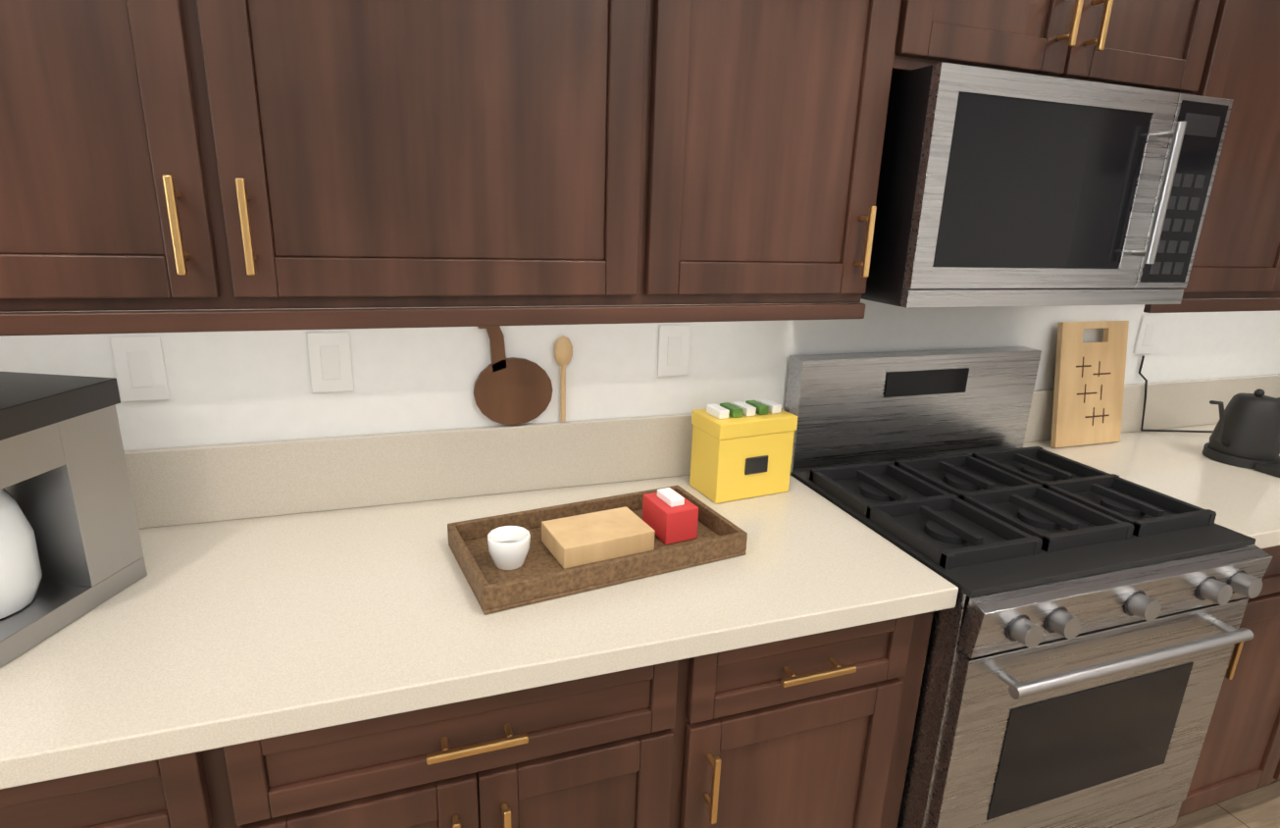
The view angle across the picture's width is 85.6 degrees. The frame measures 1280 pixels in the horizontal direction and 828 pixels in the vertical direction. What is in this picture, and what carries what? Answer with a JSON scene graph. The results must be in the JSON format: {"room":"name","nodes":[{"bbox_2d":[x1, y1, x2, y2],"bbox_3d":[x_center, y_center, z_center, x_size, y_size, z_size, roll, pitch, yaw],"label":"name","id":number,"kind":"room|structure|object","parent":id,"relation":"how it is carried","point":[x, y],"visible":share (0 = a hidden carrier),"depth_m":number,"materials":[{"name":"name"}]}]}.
{"room":"kitchen","nodes":[
{"label":"kitchen","id":0,"kind":"room"},
{"bbox_2d":[0,298,1279,450],"bbox_3d":[0.868,-0.354,1.897,5.070,2.740,0.100,-4,17,-19],"label":"wall","id":1,"kind":"structure","parent":0,"point":[237,386],"depth_m":1.53,"materials":[{"name":"white paint"}]},
{"bbox_2d":[109,335,170,401],"bbox_3d":[-0.917,-0.083,1.269,0.076,0.120,0.008,-4,17,-19],"label":"electrical outlet","id":2,"kind":"object","parent":1,"relation":"attached to","point":[140,367],"visible":1,"depth_m":1.27,"materials":[{"name":"white plastic"}]},
{"bbox_2d":[0,0,290,325],"bbox_3d":[-0.919,-0.673,0.913,0.736,1.036,0.328,-4,17,-19],"label":"upper cabinet","id":3,"kind":"object","parent":1,"relation":"attached to","point":[235,165],"depth_m":0.93,"materials":[{"name":"brown wood"}]},
{"bbox_2d":[307,331,354,392],"bbox_3d":[-0.615,-0.103,1.373,0.076,0.120,0.008,-4,17,-19],"label":"electrical outlet","id":4,"kind":"object","parent":1,"relation":"attached to","point":[330,361],"visible":1,"depth_m":1.37,"materials":[{"name":"white plastic"}]},
{"bbox_2d":[255,0,706,321],"bbox_3d":[-0.334,-0.711,1.114,0.775,1.036,0.328,-4,17,-19],"label":"upper cabinet","id":5,"kind":"object","parent":1,"relation":"attached to","point":[462,158],"depth_m":1.07,"materials":[{"name":"brown wood"}]},
{"bbox_2d":[657,324,690,376],"bbox_3d":[0.079,-0.148,1.611,0.076,0.120,0.008,-4,17,-19],"label":"electrical outlet","id":6,"kind":"object","parent":1,"relation":"attached to","point":[673,348],"visible":1,"depth_m":1.61,"materials":[{"name":"white plastic"}]},
{"bbox_2d":[124,373,1279,526],"bbox_3d":[0.876,0.025,1.945,4.866,0.155,0.020,-4,17,-19],"label":"backsplash","id":7,"kind":"structure","parent":1,"relation":"attached to","point":[170,486],"depth_m":1.49,"materials":[{"name":"beige stone"}]},
{"bbox_2d":[690,0,949,313],"bbox_3d":[0.189,-0.745,1.294,0.605,1.036,0.328,-4,17,-19],"label":"upper cabinet","id":8,"kind":"object","parent":1,"relation":"attached to","point":[793,100],"depth_m":1.24,"materials":[{"name":"brown wood"}]},
{"bbox_2d":[937,0,1235,97],"bbox_3d":[0.800,-0.990,1.442,0.800,0.608,0.328,-4,17,-19],"label":"upper cabinet","id":9,"kind":"object","parent":1,"relation":"attached to","point":[1177,46],"depth_m":1.38,"materials":[{"name":"brown wood"}]},
{"bbox_2d":[860,62,1233,307],"bbox_3d":[0.811,-0.475,1.531,0.754,0.422,0.450,-4,17,-19],"label":"microwave","id":10,"kind":"object","parent":9,"relation":"attached to","point":[998,187],"visible":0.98,"depth_m":1.34,"materials":[{"name":"grey metal"}]},
{"bbox_2d":[1132,314,1161,354],"bbox_3d":[1.557,-0.244,2.118,0.076,0.120,0.008,-4,17,-19],"label":"electrical outlet","id":11,"kind":"object","parent":1,"relation":"attached to","point":[1147,333],"visible":1,"depth_m":2.11,"materials":[{"name":"white plastic"}]},
{"bbox_2d":[1143,0,1279,309],"bbox_3d":[1.400,-0.823,1.709,0.625,1.036,0.328,-4,17,-19],"label":"upper cabinet","id":12,"kind":"object","parent":1,"relation":"attached to","point":[1237,255],"depth_m":1.63,"materials":[{"name":"brown wood"}]},
{"bbox_2d":[1174,777,1279,827],"bbox_3d":[0.267,2.126,-1.637,8.800,0.100,8.150,-4,17,-19],"label":"floor","id":13,"kind":"structure","parent":0,"point":[1257,807],"depth_m":1.90,"materials":[{"name":"beige wood"}]},
{"bbox_2d":[0,738,298,827],"bbox_3d":[-0.966,0.764,1.168,0.793,0.874,0.618,-4,17,-19],"label":"base cabinet","id":14,"kind":"object","parent":13,"relation":"on","point":[244,787],"depth_m":0.88,"materials":[{"name":"brown wood"}]},
{"bbox_2d":[286,652,741,827],"bbox_3d":[-0.352,0.724,1.379,0.804,0.874,0.618,-4,17,-19],"label":"base cabinet","id":15,"kind":"object","parent":13,"relation":"on","point":[652,747],"depth_m":1.06,"materials":[{"name":"brown wood"}]},
{"bbox_2d":[0,475,958,793],"bbox_3d":[-0.433,0.295,1.207,1.883,0.040,0.642,-4,17,-19],"label":"countertop","id":16,"kind":"structure","parent":15,"relation":"on","point":[234,633],"depth_m":1.07,"materials":[{"name":"beige stone"}]},
{"bbox_2d":[0,371,147,667],"bbox_3d":[-0.939,0.141,0.993,0.210,0.340,0.291,3,16,5],"label":"coffee maker","id":17,"kind":"object","parent":16,"relation":"on","point":[71,548],"visible":1,"depth_m":1.03,"materials":[{"name":"silver metal"}]},
{"bbox_2d":[447,485,747,614],"bbox_3d":[-0.079,0.214,1.293,0.500,0.090,0.260,-6,18,-27],"label":"wicker tray","id":18,"kind":"object","parent":16,"relation":"on","point":[513,560],"visible":1,"depth_m":1.25,"materials":[{"name":"brown wicker"}]},
{"bbox_2d":[689,398,797,503],"bbox_3d":[0.236,0.077,1.597,0.206,0.205,0.128,-6,18,-25],"label":"box","id":19,"kind":"object","parent":16,"relation":"on","point":[741,449],"visible":1,"depth_m":1.55,"materials":[{"name":"yellow"}]},
{"bbox_2d":[725,613,933,827],"bbox_3d":[0.164,0.690,1.556,0.578,0.874,0.618,-4,17,-19],"label":"base cabinet","id":20,"kind":"object","parent":13,"relation":"on","point":[824,726],"depth_m":1.25,"materials":[{"name":"brown wood"}]},
{"bbox_2d":[784,346,1273,827],"bbox_3d":[0.827,0.509,1.670,0.756,1.204,0.730,-4,17,-19],"label":"range","id":21,"kind":"object","parent":13,"relation":"on","point":[1086,634],"visible":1,"depth_m":1.42,"materials":[{"name":"silver metal"}]},
{"bbox_2d":[1177,546,1279,817],"bbox_3d":[1.430,0.608,1.991,0.564,0.874,0.618,-4,17,-19],"label":"base cabinet","id":22,"kind":"object","parent":13,"relation":"on","point":[1240,752],"depth_m":1.74,"materials":[{"name":"brown wood"}]},
{"bbox_2d":[1023,424,1279,550],"bbox_3d":[2.227,0.122,2.120,2.213,0.040,0.642,-4,17,-19],"label":"countertop","id":23,"kind":"structure","parent":22,"relation":"on","point":[1246,501],"depth_m":1.82,"materials":[{"name":"beige stone"}]},
{"bbox_2d":[1050,320,1128,447],"bbox_3d":[1.318,-0.089,2.024,0.260,0.358,0.072,-4,17,-19],"label":"cutting board","id":24,"kind":"object","parent":23,"relation":"on","point":[1089,390],"visible":1,"depth_m":2.01,"materials":[{"name":"brown wood"}]},
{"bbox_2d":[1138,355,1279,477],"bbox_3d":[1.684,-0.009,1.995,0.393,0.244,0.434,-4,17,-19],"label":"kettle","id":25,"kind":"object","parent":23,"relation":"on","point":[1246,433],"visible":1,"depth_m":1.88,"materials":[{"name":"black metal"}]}
]}

